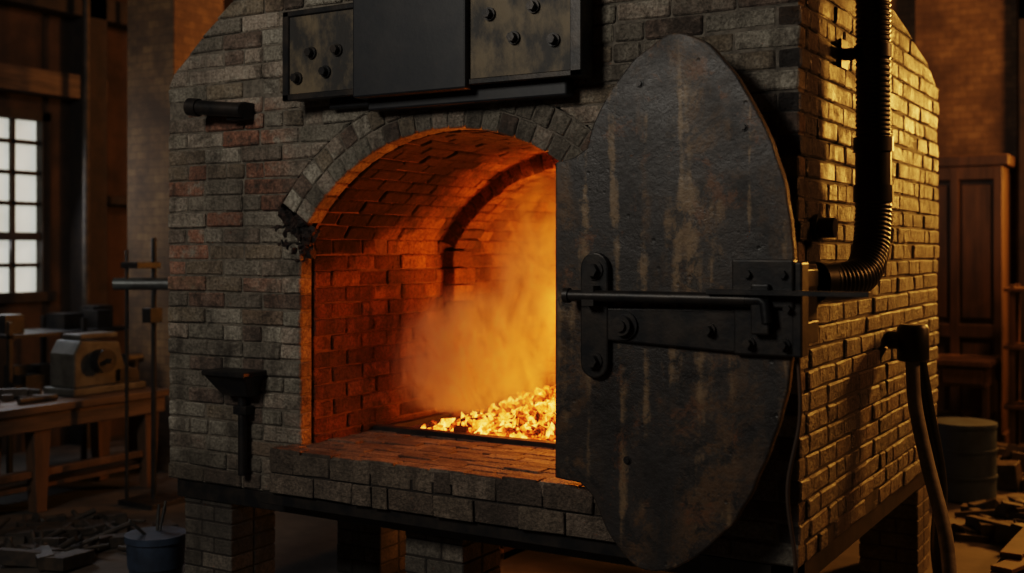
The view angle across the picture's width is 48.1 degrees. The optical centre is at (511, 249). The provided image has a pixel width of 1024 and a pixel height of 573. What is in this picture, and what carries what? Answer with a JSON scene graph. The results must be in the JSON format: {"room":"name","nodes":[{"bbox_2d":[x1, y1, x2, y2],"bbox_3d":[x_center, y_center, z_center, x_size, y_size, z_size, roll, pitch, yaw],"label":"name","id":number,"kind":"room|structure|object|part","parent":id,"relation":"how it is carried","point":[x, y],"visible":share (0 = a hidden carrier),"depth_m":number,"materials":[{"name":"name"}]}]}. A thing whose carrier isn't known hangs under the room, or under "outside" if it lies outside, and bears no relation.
{"room":"industrial hall","nodes":[
{"label":"industrial hall","id":0,"kind":"room"},
{"bbox_2d":[0,0,126,444],"bbox_3d":[-4.405,-1.150,12.476,0.600,6.500,9.000,0,0,31],"label":"wall","id":1,"kind":"structure","parent":0,"point":[104,14],"depth_m":12.39,"materials":[{"name":"brown wood"}]},
{"bbox_2d":[0,62,107,101],"bbox_3d":[-5.451,-1.750,11.121,0.200,0.260,3.600,0,0,31],"label":"beam","id":2,"kind":"structure","parent":1,"relation":"attached to","point":[19,79],"depth_m":11.88,"materials":[{"name":"brown wood"}]},
{"bbox_2d":[82,0,89,448],"bbox_3d":[-4.076,-1.150,12.722,0.190,6.500,1.540,0,0,31],"label":"pipes","id":3,"kind":"object","parent":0,"point":[85,3],"depth_m":12.09,"materials":[{"name":"black metal"}]},
{"bbox_2d":[0,0,232,455],"bbox_3d":[-6.497,-1.150,9.767,0.200,6.500,18.200,0,0,31],"label":"wall","id":4,"kind":"structure","parent":0,"point":[28,38],"depth_m":12.32,"materials":[{"name":"paint"}]},
{"bbox_2d":[0,118,35,292],"bbox_3d":[-5.533,-0.485,11.392,0.020,1.930,1.980,0,0,31],"label":"pane","id":5,"kind":"object","parent":4,"relation":"attached to","point":[25,155],"visible":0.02,"depth_m":12.01,"materials":[{"name":"grey glass"}]},
{"bbox_2d":[0,107,56,302],"bbox_3d":[-5.439,-0.466,11.364,0.150,2.012,2.072,0,0,31],"label":"window frame","id":6,"kind":"structure","parent":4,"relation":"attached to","point":[42,236],"depth_m":12.11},
{"bbox_2d":[0,435,1023,572],"bbox_3d":[0.449,2.150,5.600,16.000,0.100,18.200,0,0,31],"label":"floor","id":7,"kind":"structure","parent":0,"point":[303,543],"depth_m":8.44,"materials":[{"name":"concrete"}]},
{"bbox_2d":[0,304,124,473],"bbox_3d":[-4.422,1.328,11.087,0.640,1.544,1.440,0,0,31],"label":"workbench","id":8,"kind":"object","parent":7,"relation":"on","point":[96,317],"visible":0.56,"depth_m":10.93,"materials":[{"name":"black metal"}]},
{"bbox_2d":[0,387,168,512],"bbox_3d":[-4.083,1.605,9.363,0.855,0.990,2.610,0,0,31],"label":"workbench","id":9,"kind":"object","parent":7,"relation":"on","point":[31,412],"visible":0.88,"depth_m":9.47,"materials":[{"name":"brown wood"}]},
{"bbox_2d":[43,331,145,396],"bbox_3d":[-3.555,0.979,10.054,0.550,0.517,0.880,0,0,31],"label":"machine","id":10,"kind":"object","parent":9,"relation":"on","point":[80,365],"visible":0.95,"depth_m":9.79,"materials":[{"name":"paint"}]},
{"bbox_2d":[0,508,177,571],"bbox_3d":[-3.145,2.049,8.213,1.387,0.236,1.429,0,0,31],"label":"pile","id":11,"kind":"object","parent":7,"relation":"on","point":[43,543],"visible":0.94,"depth_m":8.04,"materials":[{"name":"brown wood"}]},
{"bbox_2d":[112,238,185,509],"bbox_3d":[-2.869,1.000,9.484,0.832,2.200,0.478,0,0,18],"label":"stand","id":12,"kind":"object","parent":7,"relation":"on","point":[153,315],"visible":0.84,"depth_m":9.46,"materials":[{"name":"black metal"}]},
{"bbox_2d":[124,501,185,572],"bbox_3d":[-2.239,1.854,7.212,0.380,0.491,0.380,0,0,31],"label":"bucket","id":13,"kind":"object","parent":7,"relation":"on","point":[158,548],"visible":0.95,"depth_m":7.09,"materials":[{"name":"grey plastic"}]},
{"bbox_2d":[127,0,222,471],"bbox_3d":[-3.299,-1.150,11.259,0.650,6.500,0.650,0,0,31],"label":"brick column","id":14,"kind":"structure","parent":7,"relation":"on","point":[161,34],"depth_m":10.99,"materials":[{"name":"brown brick"}]},
{"bbox_2d":[499,546,523,559],"bbox_3d":[-0.104,1.940,8.031,0.350,0.320,0.400,0,0,31],"label":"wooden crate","id":15,"kind":"object","parent":7,"relation":"on","point":[505,552],"visible":0.16,"depth_m":7.81,"materials":[{"name":"brown wood"}]},
{"bbox_2d":[168,0,938,572],"bbox_3d":[0.311,0.225,7.237,3.942,3.750,3.267,0,0,31],"label":"furnace","id":16,"kind":"object","parent":7,"relation":"on","point":[390,276],"depth_m":6.60,"materials":[{"name":"grey brick"}]},
{"bbox_2d":[183,98,253,121],"bbox_3d":[-1.703,-0.821,6.670,0.408,0.142,0.152,0,0,24],"label":"pipe","id":17,"kind":"object","parent":16,"relation":"attached to","point":[234,111],"visible":1,"depth_m":6.61,"materials":[{"name":"black metal"}]},
{"bbox_3d":[-1.597,0.995,6.592,0.330,0.610,0.197,0,0,31],"label":"iron wall bracket","id":18,"kind":"part","parent":16,"relation":"part of","materials":[{"name":"black metal"}]},
{"bbox_2d":[283,0,592,111],"bbox_3d":[-0.442,-1.195,5.898,1.855,0.910,0.180,0,0,31],"label":"metal plate","id":19,"kind":"object","parent":16,"relation":"attached to","point":[377,55],"visible":1,"depth_m":5.78,"materials":[{"name":"metal"}]},
{"bbox_3d":[0.190,1.105,6.819,1.960,0.070,0.775,0,0,31],"label":"hearth iron frame","id":20,"kind":"part","parent":16,"relation":"part of","materials":[{"name":"black metal"}]},
{"bbox_3d":[0.325,1.424,7.220,3.840,0.152,3.190,0,0,31],"label":"steel frame","id":21,"kind":"part","parent":16,"relation":"part of","materials":[{"name":"black metal"}]},
{"bbox_2d":[811,214,837,241],"bbox_3d":[1.405,-0.100,5.143,0.092,0.124,0.124,0,0,31],"label":"cap","id":22,"kind":"object","parent":16,"relation":"attached to","point":[821,227],"visible":1,"depth_m":5.11,"materials":[{"name":"black metal"}]},
{"bbox_2d":[815,0,893,301],"bbox_3d":[1.588,-0.932,5.380,0.261,2.335,0.566,0,0,41],"label":"pipe","id":23,"kind":"object","parent":16,"relation":"attached to","point":[873,145],"visible":0.92,"depth_m":5.43,"materials":[{"name":"black metal"}]},
{"bbox_3d":[0.729,0.236,5.099,1.049,2.254,0.071,0,0,31],"label":"door","id":24,"kind":"structure","parent":16,"relation":"attached to","visible":0},
{"bbox_2d":[581,252,817,377],"bbox_3d":[0.854,0.295,5.123,1.025,0.570,0.520,0,0,31],"label":"door hinge","id":25,"kind":"object","parent":24,"relation":"attached to","point":[673,327],"visible":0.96,"depth_m":4.87,"materials":[{"name":"black metal"}]},
{"bbox_2d":[561,285,872,323],"bbox_3d":[0.824,0.232,4.848,1.366,0.143,0.086,0,0,32],"label":"bar","id":26,"kind":"object","parent":25,"relation":"attached to","point":[589,295],"visible":1,"depth_m":4.84,"materials":[{"name":"black metal"}]},
{"bbox_2d":[785,358,801,572],"bbox_3d":[1.181,0.951,4.787,0.070,1.062,0.058,0,0,31],"label":"cable","id":27,"kind":"object","parent":25,"relation":"hanging from","point":[798,366],"visible":0.99,"depth_m":4.77,"materials":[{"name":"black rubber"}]},
{"bbox_2d":[887,324,956,572],"bbox_3d":[2.276,1.262,6.179,0.517,1.705,1.180,0,0,31],"label":"hose","id":28,"kind":"object","parent":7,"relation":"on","point":[911,341],"visible":1,"depth_m":6.25,"materials":[{"name":"black rubber"}]},
{"bbox_2d":[915,0,1017,284],"bbox_3d":[5.225,-1.150,13.172,1.100,6.500,0.300,0,0,31],"label":"brick wall","id":29,"kind":"structure","parent":7,"relation":"on","point":[969,48],"depth_m":12.98,"materials":[{"name":"brown brick"}]},
{"bbox_2d":[937,417,997,503],"bbox_3d":[3.819,1.775,9.700,0.540,0.650,0.540,0,0,31],"label":"drum","id":30,"kind":"object","parent":7,"relation":"on","point":[969,445],"visible":0.66,"depth_m":9.47,"materials":[{"name":"metal"}]},
{"bbox_2d":[936,354,1000,421],"bbox_3d":[4.552,1.605,11.885,0.870,0.990,0.700,0,0,31],"label":"wooden side table","id":31,"kind":"object","parent":7,"relation":"on","point":[973,371],"visible":0.45,"depth_m":11.56,"materials":[{"name":"brown wood"}]},
{"bbox_2d":[936,154,1015,442],"bbox_3d":[4.924,0.540,12.670,1.120,3.120,0.570,0,0,31],"label":"tall cabinet","id":32,"kind":"object","parent":7,"relation":"on","point":[973,274],"visible":0.52,"depth_m":12.36,"materials":[{"name":"brown wood"}]},
{"bbox_2d":[950,496,1023,545],"bbox_3d":[3.878,2.062,8.446,1.267,0.356,1.324,0,0,31],"label":"pile","id":33,"kind":"object","parent":7,"relation":"on","point":[997,520],"visible":0.88,"depth_m":8.38,"materials":[{"name":"brown wood"}]},
{"bbox_2d":[990,527,1023,572],"bbox_3d":[3.296,1.981,7.265,0.398,0.228,1.400,0,0,39],"label":"planks","id":34,"kind":"object","parent":7,"relation":"on","point":[1011,560],"visible":1,"depth_m":7.05,"materials":[{"name":"brown wood"}]},
{"bbox_2d":[997,442,1023,491],"bbox_3d":[5.068,2.020,10.230,1.998,0.647,1.984,0,0,31],"label":"pile","id":35,"kind":"object","parent":7,"relation":"on","point":[1010,457],"visible":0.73,"depth_m":10.02,"materials":[{"name":"brown wood"}]},
{"bbox_2d":[1004,284,1023,445],"bbox_3d":[5.744,1.225,11.315,1.600,1.750,0.450,0,0,31],"label":"shelf rack","id":36,"kind":"object","parent":7,"relation":"on","point":[1014,346],"visible":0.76,"depth_m":11.53,"materials":[{"name":"brown wood"}]},
{"bbox_2d":[1018,0,1023,442],"bbox_3d":[6.730,-1.150,11.890,2.700,6.500,0.250,0,0,31],"label":"timber post","id":37,"kind":"object","parent":7,"relation":"on","point":[1020,2],"visible":0.83,"depth_m":12.46,"materials":[{"name":"brown wood"}]},
{"bbox_2d":[555,32,796,570],"bbox_3d":[0.695,0.235,5.050,1.128,2.373,0.050,0,0,31],"label":"door","id":38,"kind":"structure","parent":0,"point":[667,185],"depth_m":5.02,"materials":[{"name":"black metal"}]},
{"bbox_2d":[584,79,793,464],"bbox_3d":[0.741,0.100,4.942,0.970,1.717,0.088,0,0,31],"label":"bolts","id":39,"kind":"object","parent":38,"relation":"attached to","point":[623,324],"depth_m":5.07,"materials":[{"name":"black metal"}]},
{"bbox_2d":[890,0,914,43],"bbox_3d":[5.182,-1.150,13.489,16.400,6.500,0.200,0,0,31],"label":"wall","id":40,"kind":"structure","parent":0,"point":[904,9],"depth_m":13.66,"materials":[{"name":"brick"}]}
]}

